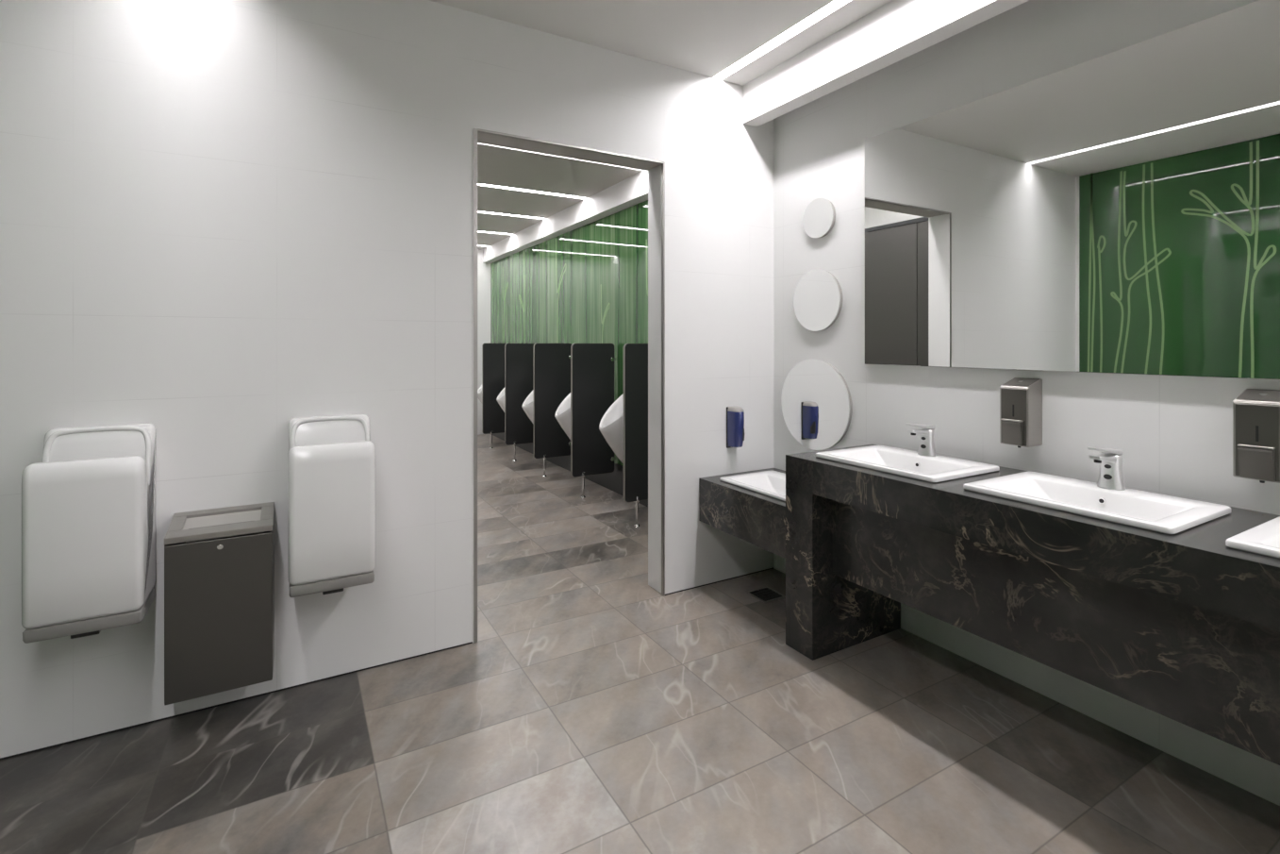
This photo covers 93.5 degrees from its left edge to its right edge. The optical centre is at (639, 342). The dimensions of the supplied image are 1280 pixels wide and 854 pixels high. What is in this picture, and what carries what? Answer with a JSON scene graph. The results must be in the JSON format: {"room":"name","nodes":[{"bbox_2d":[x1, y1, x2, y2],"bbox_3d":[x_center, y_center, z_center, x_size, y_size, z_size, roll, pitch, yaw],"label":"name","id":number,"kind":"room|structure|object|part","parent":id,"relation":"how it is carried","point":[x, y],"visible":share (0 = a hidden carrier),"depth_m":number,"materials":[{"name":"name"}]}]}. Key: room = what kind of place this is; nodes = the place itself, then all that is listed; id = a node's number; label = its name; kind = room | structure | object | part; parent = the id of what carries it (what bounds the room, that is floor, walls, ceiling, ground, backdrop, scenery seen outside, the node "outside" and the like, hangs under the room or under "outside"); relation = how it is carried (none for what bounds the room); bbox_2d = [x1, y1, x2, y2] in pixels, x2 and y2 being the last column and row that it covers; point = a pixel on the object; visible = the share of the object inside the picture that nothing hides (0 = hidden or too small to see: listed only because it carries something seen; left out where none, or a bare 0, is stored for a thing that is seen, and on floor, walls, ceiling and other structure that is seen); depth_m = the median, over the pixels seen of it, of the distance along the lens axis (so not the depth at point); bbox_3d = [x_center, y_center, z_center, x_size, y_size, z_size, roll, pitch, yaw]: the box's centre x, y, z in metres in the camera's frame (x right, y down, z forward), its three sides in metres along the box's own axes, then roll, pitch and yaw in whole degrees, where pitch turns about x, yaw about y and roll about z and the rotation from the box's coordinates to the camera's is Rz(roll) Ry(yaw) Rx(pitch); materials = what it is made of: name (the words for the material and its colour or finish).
{"room":"public restroom","nodes":[
{"label":"public restroom","id":0,"kind":"room"},
{"bbox_2d":[0,0,773,758],"bbox_3d":[-0.784,-0.142,2.784,3.880,2.984,0.167,0,0,-30],"label":"wall","id":1,"kind":"structure","parent":0,"point":[224,224],"depth_m":2.37,"materials":[{"name":"white paint"}]},
{"bbox_2d":[21,423,156,643],"bbox_3d":[-1.787,0.602,1.971,0.288,0.636,0.240,0,0,-30],"label":"dryer","id":2,"kind":"object","parent":1,"relation":"attached to","point":[89,506],"visible":1,"depth_m":1.89,"materials":[{"name":"white plastic"}]},
{"bbox_2d":[70,630,100,638],"bbox_3d":[-1.754,0.913,1.914,0.068,0.014,0.072,0,0,-30],"label":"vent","id":3,"kind":"object","parent":2,"relation":"on","point":[74,633],"depth_m":1.88,"materials":[{"name":"black plastic"}]},
{"bbox_2d":[164,501,274,704],"bbox_3d":[-1.494,0.910,2.157,0.308,0.589,0.211,0,0,-30],"label":"waste bin","id":4,"kind":"object","parent":1,"relation":"attached to","point":[219,563],"visible":1,"depth_m":2.08,"materials":[{"name":"grey metal"}]},
{"bbox_3d":[-1.545,0.925,2.245,0.240,0.450,0.007,0,0,-30],"label":"mounting plate","id":5,"kind":"part","parent":4,"relation":"part of","materials":[{"name":"silver metal"}]},
{"bbox_2d":[288,414,375,597],"bbox_3d":[-1.187,0.610,2.317,0.288,0.636,0.240,0,0,-30],"label":"dryer","id":6,"kind":"object","parent":1,"relation":"attached to","point":[332,458],"visible":1,"depth_m":2.22,"materials":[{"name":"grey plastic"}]},
{"bbox_2d":[322,587,343,594],"bbox_3d":[-1.154,0.921,2.260,0.068,0.014,0.072,0,0,-30],"label":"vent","id":7,"kind":"object","parent":6,"relation":"on","point":[325,590],"depth_m":2.22,"materials":[{"name":"black plastic"}]},
{"bbox_2d":[0,566,773,760],"bbox_3d":[-0.768,1.347,2.695,3.615,0.005,0.002,0,0,-30],"label":"baseboard","id":8,"kind":"structure","parent":1,"relation":"attached to","point":[58,744],"depth_m":2.29,"materials":[{"name":"black"}]},
{"bbox_2d":[472,128,473,643],"bbox_3d":[-0.786,0.194,2.782,0.019,2.313,0.175,0,0,-30],"label":"trim","id":9,"kind":"structure","parent":1,"relation":"attached to","point":[473,128],"depth_m":2.70,"materials":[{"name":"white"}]},
{"bbox_2d":[477,132,659,170],"bbox_3d":[-0.354,-0.960,3.045,0.992,0.006,0.151,0,0,-30],"label":"trim","id":10,"kind":"structure","parent":1,"relation":"attached to","point":[485,139],"depth_m":3.03,"materials":[{"name":"grey paint"}]},
{"bbox_2d":[473,128,664,643],"bbox_3d":[-0.313,0.193,2.967,1.015,2.315,0.026,0,0,-30],"label":"trim","id":11,"kind":"structure","parent":1,"relation":"attached to","point":[475,130],"depth_m":2.83,"materials":[{"name":"silver metal"}]},
{"bbox_2d":[726,405,744,448],"bbox_3d":[0.547,0.481,3.401,0.084,0.234,0.092,0,0,-30],"label":"soap dispenser","id":12,"kind":"object","parent":1,"relation":"attached to","point":[735,415],"visible":1,"depth_m":3.37,"materials":[{"name":"blue plastic"}]},
{"bbox_3d":[0.527,0.482,3.436,0.084,0.232,0.012,0,0,-30],"label":"mounting plate","id":13,"kind":"part","parent":12,"relation":"part of","materials":[{"name":"black plastic"}]},
{"bbox_2d":[742,0,1029,127],"bbox_3d":[1.786,-1.374,1.514,0.105,0.220,4.600,0,0,-30],"label":"trim","id":14,"kind":"structure","parent":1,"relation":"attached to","point":[896,30],"depth_m":2.76,"materials":[{"name":"white"}]},
{"bbox_2d":[477,249,490,434],"bbox_3d":[-3.067,-0.085,8.481,2.148,2.870,0.120,0,0,-30],"label":"wall","id":15,"kind":"structure","parent":0,"point":[483,268],"depth_m":8.84,"materials":[{"name":"white paint"}]},
{"bbox_2d":[477,143,641,249],"bbox_3d":[-1.567,-1.430,5.853,1.943,0.120,5.933,0,0,-30],"label":"ceiling","id":16,"kind":"structure","parent":0,"point":[496,165],"depth_m":5.19,"materials":[{"name":"grey paint"}]},
{"bbox_2d":[477,231,512,234],"bbox_3d":[-2.405,-1.400,7.189,1.824,0.060,0.068,0,0,-30],"label":"ceiling light strip","id":17,"kind":"object","parent":16,"relation":"attached to","point":[477,231],"visible":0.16,"depth_m":7.56,"materials":[{"name":"white"}]},
{"bbox_2d":[477,211,543,219],"bbox_3d":[-1.846,-1.400,6.218,1.824,0.060,0.068,0,0,-30],"label":"ceiling light strip","id":18,"kind":"object","parent":16,"relation":"attached to","point":[477,211],"visible":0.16,"depth_m":6.50,"materials":[{"name":"white plastic"}]},
{"bbox_2d":[477,182,585,199],"bbox_3d":[-1.302,-1.400,5.274,1.824,0.060,0.068,0,0,-30],"label":"ceiling light strip","id":19,"kind":"object","parent":16,"relation":"attached to","point":[478,184],"visible":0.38,"depth_m":5.48,"materials":[{"name":"white plastic"}]},
{"bbox_2d":[481,143,643,170],"bbox_3d":[-0.748,-1.400,4.312,1.824,0.060,0.068,0,0,-30],"label":"ceiling light strip","id":20,"kind":"object","parent":16,"relation":"attached to","point":[481,143],"visible":0.05,"depth_m":4.44,"materials":[{"name":"white"}]},
{"bbox_2d":[0,433,1279,853],"bbox_3d":[-1.130,1.380,3.354,3.710,0.060,10.760,0,0,-30],"label":"floor","id":21,"kind":"structure","parent":0,"point":[591,709],"depth_m":1.96,"materials":[{"name":"tile"}]},
{"bbox_2d":[482,343,505,448],"bbox_3d":[-1.813,0.678,7.761,0.434,1.343,0.052,0,0,-30],"label":"partition","id":22,"kind":"structure","parent":21,"relation":"on","point":[492,354],"depth_m":7.70,"materials":[{"name":"grey"}]},
{"bbox_3d":[-1.906,1.240,7.707,0.044,0.221,0.044,0,0,-30],"label":"leg","id":23,"kind":"part","parent":22,"relation":"part of","materials":[{"name":"silver metal"}]},
{"bbox_2d":[504,343,534,460],"bbox_3d":[-1.342,0.678,6.942,0.434,1.343,0.052,0,0,-30],"label":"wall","id":24,"kind":"structure","parent":21,"relation":"on","point":[519,357],"depth_m":6.89,"materials":[{"name":"grey"}]},
{"bbox_3d":[-1.435,1.240,6.888,0.044,0.221,0.044,0,0,-30],"label":"leg","id":25,"kind":"part","parent":24,"relation":"part of","materials":[{"name":"silver metal"}]},
{"bbox_2d":[533,343,571,476],"bbox_3d":[-0.873,0.678,6.127,0.434,1.343,0.052,0,0,-30],"label":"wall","id":26,"kind":"structure","parent":21,"relation":"on","point":[552,361],"depth_m":6.09,"materials":[{"name":"grey"}]},
{"bbox_3d":[-0.966,1.240,6.074,0.044,0.221,0.044,0,0,-30],"label":"leg","id":27,"kind":"part","parent":26,"relation":"part of","materials":[{"name":"silver metal"}]},
{"bbox_2d":[570,343,616,497],"bbox_3d":[-0.403,0.678,5.313,0.434,1.343,0.052,0,0,-30],"label":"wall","id":28,"kind":"structure","parent":21,"relation":"on","point":[591,364],"depth_m":5.28,"materials":[{"name":"grey laminate"}]},
{"bbox_3d":[-0.496,1.240,5.259,0.044,0.221,0.044,0,0,-30],"label":"leg","id":29,"kind":"part","parent":28,"relation":"part of","materials":[{"name":"silver metal"}]},
{"bbox_2d":[623,343,648,526],"bbox_3d":[0.072,0.678,4.488,0.434,1.343,0.052,0,0,-30],"label":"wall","id":30,"kind":"structure","parent":21,"relation":"on","point":[635,355],"depth_m":4.41,"materials":[{"name":"grey laminate"}]},
{"bbox_3d":[-0.021,1.240,4.434,0.044,0.221,0.044,0,0,-30],"label":"leg","id":31,"kind":"part","parent":30,"relation":"part of","materials":[{"name":"silver metal"}]},
{"bbox_2d":[746,585,785,602],"bbox_3d":[0.675,1.347,3.219,0.150,0.005,0.150,0,0,-30],"label":"floor drain","id":32,"kind":"object","parent":21,"relation":"on","point":[766,594],"visible":0.98,"depth_m":3.22,"materials":[{"name":"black metal"}]},
{"bbox_2d":[785,444,1279,764],"bbox_3d":[1.469,0.926,1.855,0.578,0.848,2.269,0,0,-30],"label":"countertop","id":33,"kind":"structure","parent":21,"relation":"on","point":[1183,626],"depth_m":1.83,"materials":[{"name":"black stone"}]},
{"bbox_3d":[0.943,0.941,2.769,0.578,0.818,0.160,0,0,-30],"label":"leg","id":34,"kind":"part","parent":33,"relation":"part of","materials":[{"name":"black stone"}]},
{"bbox_2d":[815,445,999,482],"bbox_3d":[1.089,0.547,2.497,0.420,0.130,0.572,0,0,-30],"label":"washbasin","id":35,"kind":"object","parent":33,"relation":"in","point":[908,463],"visible":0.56,"depth_m":2.51,"materials":[{"name":"white ceramic"}]},
{"bbox_2d":[905,422,936,456],"bbox_3d":[1.188,0.410,2.554,0.158,0.145,0.078,0,0,-30],"label":"faucet","id":36,"kind":"object","parent":33,"relation":"on","point":[926,447],"visible":1,"depth_m":2.55,"materials":[{"name":"silver metal"}]},
{"bbox_3d":[1.178,0.382,2.548,0.106,0.033,0.046,0,0,-30],"label":"spout","id":37,"kind":"part","parent":36,"relation":"part of","materials":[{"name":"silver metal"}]},
{"bbox_3d":[1.186,0.354,2.553,0.153,0.032,0.048,0,0,-30],"label":"lever","id":38,"kind":"part","parent":36,"relation":"part of","materials":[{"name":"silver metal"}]},
{"bbox_2d":[963,471,1231,533],"bbox_3d":[1.423,0.547,1.916,0.420,0.130,0.572,0,0,-30],"label":"washbasin","id":39,"kind":"object","parent":33,"relation":"in","point":[1167,514],"visible":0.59,"depth_m":1.91,"materials":[{"name":"white ceramic"}]},
{"bbox_2d":[1087,447,1126,490],"bbox_3d":[1.522,0.410,1.973,0.158,0.145,0.078,0,0,-30],"label":"faucet","id":40,"kind":"object","parent":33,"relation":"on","point":[1111,475],"visible":1,"depth_m":1.97,"materials":[{"name":"silver metal"}]},
{"bbox_3d":[1.513,0.382,1.968,0.106,0.033,0.046,0,0,-30],"label":"spout","id":41,"kind":"part","parent":40,"relation":"part of","materials":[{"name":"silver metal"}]},
{"bbox_3d":[1.520,0.354,1.972,0.153,0.032,0.048,0,0,-30],"label":"lever","id":42,"kind":"part","parent":40,"relation":"part of","materials":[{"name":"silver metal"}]},
{"bbox_2d":[1225,515,1279,558],"bbox_3d":[1.758,0.547,1.336,0.420,0.130,0.572,0,0,-30],"label":"washbasin","id":43,"kind":"object","parent":33,"relation":"in","point":[1263,539],"visible":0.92,"depth_m":1.48,"materials":[{"name":"white ceramic"}]},
{"bbox_2d":[429,0,892,85],"bbox_3d":[0.374,-1.544,0.700,3.632,0.120,4.600,0,0,-30],"label":"ceiling","id":44,"kind":"structure","parent":0,"point":[706,38],"depth_m":2.80,"materials":[{"name":"white paint"}]},
{"bbox_2d":[713,0,851,80],"bbox_3d":[1.582,-1.511,1.396,0.065,0.054,4.600,0,0,-30],"label":"ceiling light strip","id":45,"kind":"object","parent":44,"relation":"attached to","point":[835,5],"visible":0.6,"depth_m":2.94,"materials":[{"name":"white plastic"}]},
{"bbox_2d":[773,0,1279,805],"bbox_3d":[2.000,-0.142,1.637,0.120,2.984,4.600,0,0,-30],"label":"wall","id":46,"kind":"structure","parent":0,"point":[1173,434],"depth_m":2.47,"materials":[{"name":"white paint"}]},
{"bbox_2d":[698,467,785,558],"bbox_3d":[0.740,0.867,3.156,0.546,0.237,0.708,0,0,-30],"label":"countertop","id":47,"kind":"structure","parent":46,"relation":"attached to","point":[757,519],"depth_m":3.02,"materials":[{"name":"black stone"}]},
{"bbox_2d":[719,469,785,500],"bbox_3d":[0.724,0.795,3.141,0.385,0.126,0.520,0,0,-30],"label":"washbasin","id":48,"kind":"object","parent":47,"relation":"in","point":[772,483],"visible":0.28,"depth_m":3.27,"materials":[{"name":"white ceramic"}]},
{"bbox_2d":[781,359,852,449],"bbox_3d":[0.958,0.338,3.299,0.026,0.495,0.495,0,0,-30],"label":"round mirror","id":49,"kind":"object","parent":46,"relation":"attached to","point":[817,406],"visible":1,"depth_m":3.27,"materials":[{"name":"clear glass"}]},
{"bbox_2d":[793,268,842,331],"bbox_3d":[0.967,-0.230,3.284,0.026,0.335,0.335,0,0,-30],"label":"round mirror","id":50,"kind":"object","parent":46,"relation":"attached to","point":[818,294],"visible":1,"depth_m":3.26,"materials":[{"name":"clear glass"}]},
{"bbox_2d":[802,198,835,237],"bbox_3d":[0.974,-0.675,3.271,0.026,0.215,0.215,0,0,-30],"label":"round mirror","id":51,"kind":"object","parent":46,"relation":"attached to","point":[819,219],"visible":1,"depth_m":3.25,"materials":[{"name":"clear glass"}]},
{"bbox_2d":[999,377,1042,447],"bbox_3d":[1.465,0.272,2.323,0.122,0.266,0.104,0,0,-30],"label":"soap dispenser","id":52,"kind":"object","parent":46,"relation":"attached to","point":[1021,398],"visible":1,"depth_m":2.29,"materials":[{"name":"silver metal"}]},
{"bbox_3d":[1.474,0.152,2.329,0.088,0.028,0.092,0,0,-30],"label":"lid","id":53,"kind":"part","parent":52,"relation":"part of","materials":[{"name":"grey metal"}]},
{"bbox_2d":[864,0,1279,379],"bbox_3d":[1.703,-0.452,2.008,0.024,1.117,2.300,0,0,-30],"label":"wall mirror","id":54,"kind":"object","parent":46,"relation":"attached to","point":[1118,211],"visible":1,"depth_m":2.13,"materials":[{"name":"clear glass"}]},
{"bbox_2d":[1232,388,1279,482],"bbox_3d":[1.800,0.272,1.741,0.122,0.266,0.104,0,0,-30],"label":"soap dispenser","id":55,"kind":"object","parent":46,"relation":"attached to","point":[1255,411],"visible":1,"depth_m":1.72,"materials":[{"name":"silver metal"}]},
{"bbox_3d":[1.810,0.152,1.746,0.088,0.028,0.092,0,0,-30],"label":"lid","id":56,"kind":"part","parent":55,"relation":"part of","materials":[{"name":"grey metal"}]},
{"bbox_3d":[-0.675,-0.085,6.366,0.115,2.870,5.933,0,0,-30],"label":"wall","id":57,"kind":"structure","parent":0,"visible":0},
{"bbox_2d":[482,170,648,263],"bbox_3d":[-0.777,-1.274,6.308,0.119,0.193,5.933,0,0,-30],"label":"trim","id":58,"kind":"structure","parent":57,"relation":"attached to","point":[632,191],"depth_m":5.90,"materials":[{"name":"white"}]},
{"bbox_2d":[492,432,648,507],"bbox_3d":[-0.733,1.220,6.333,0.019,0.260,5.933,0,0,-30],"label":"trim","id":59,"kind":"structure","parent":57,"relation":"attached to","point":[613,481],"depth_m":5.67,"materials":[{"name":"grey laminate"}]},
{"bbox_2d":[490,199,648,465],"bbox_3d":[-0.728,-0.041,6.324,0.013,2.258,5.893,0,0,-30],"label":"wall panel","id":60,"kind":"object","parent":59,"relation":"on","point":[588,283],"visible":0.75,"depth_m":6.07,"materials":[{"name":"green glass"}]},
{"bbox_2d":[477,384,482,402],"bbox_3d":[-2.033,0.723,8.183,0.394,0.730,0.326,0,0,-30],"label":"urinal","id":61,"kind":"object","parent":60,"relation":"attached to","point":[479,390],"visible":0.12,"depth_m":8.07,"materials":[{"name":"white ceramic"}]},
{"bbox_2d":[496,387,504,411],"bbox_3d":[-1.560,0.723,7.361,0.394,0.730,0.326,0,0,-30],"label":"urinal","id":62,"kind":"object","parent":60,"relation":"attached to","point":[500,398],"visible":0.15,"depth_m":7.25,"materials":[{"name":"white ceramic"}]},
{"bbox_2d":[521,389,533,424],"bbox_3d":[-1.089,0.723,6.545,0.394,0.730,0.326,0,0,-30],"label":"urinal","id":63,"kind":"object","parent":60,"relation":"attached to","point":[527,406],"visible":0.23,"depth_m":6.44,"materials":[{"name":"white ceramic"}]},
{"bbox_2d":[554,393,570,439],"bbox_3d":[-0.620,0.723,5.730,0.394,0.730,0.326,0,0,-30],"label":"urinal","id":64,"kind":"object","parent":60,"relation":"attached to","point":[562,414],"visible":0.2,"depth_m":5.64,"materials":[{"name":"white ceramic"}]},
{"bbox_2d":[598,393,623,463],"bbox_3d":[-0.148,0.723,4.912,0.394,0.730,0.326,0,0,-30],"label":"urinal","id":65,"kind":"object","parent":60,"relation":"attached to","point":[611,423],"visible":0.39,"depth_m":4.83,"materials":[{"name":"white ceramic"}]}
]}

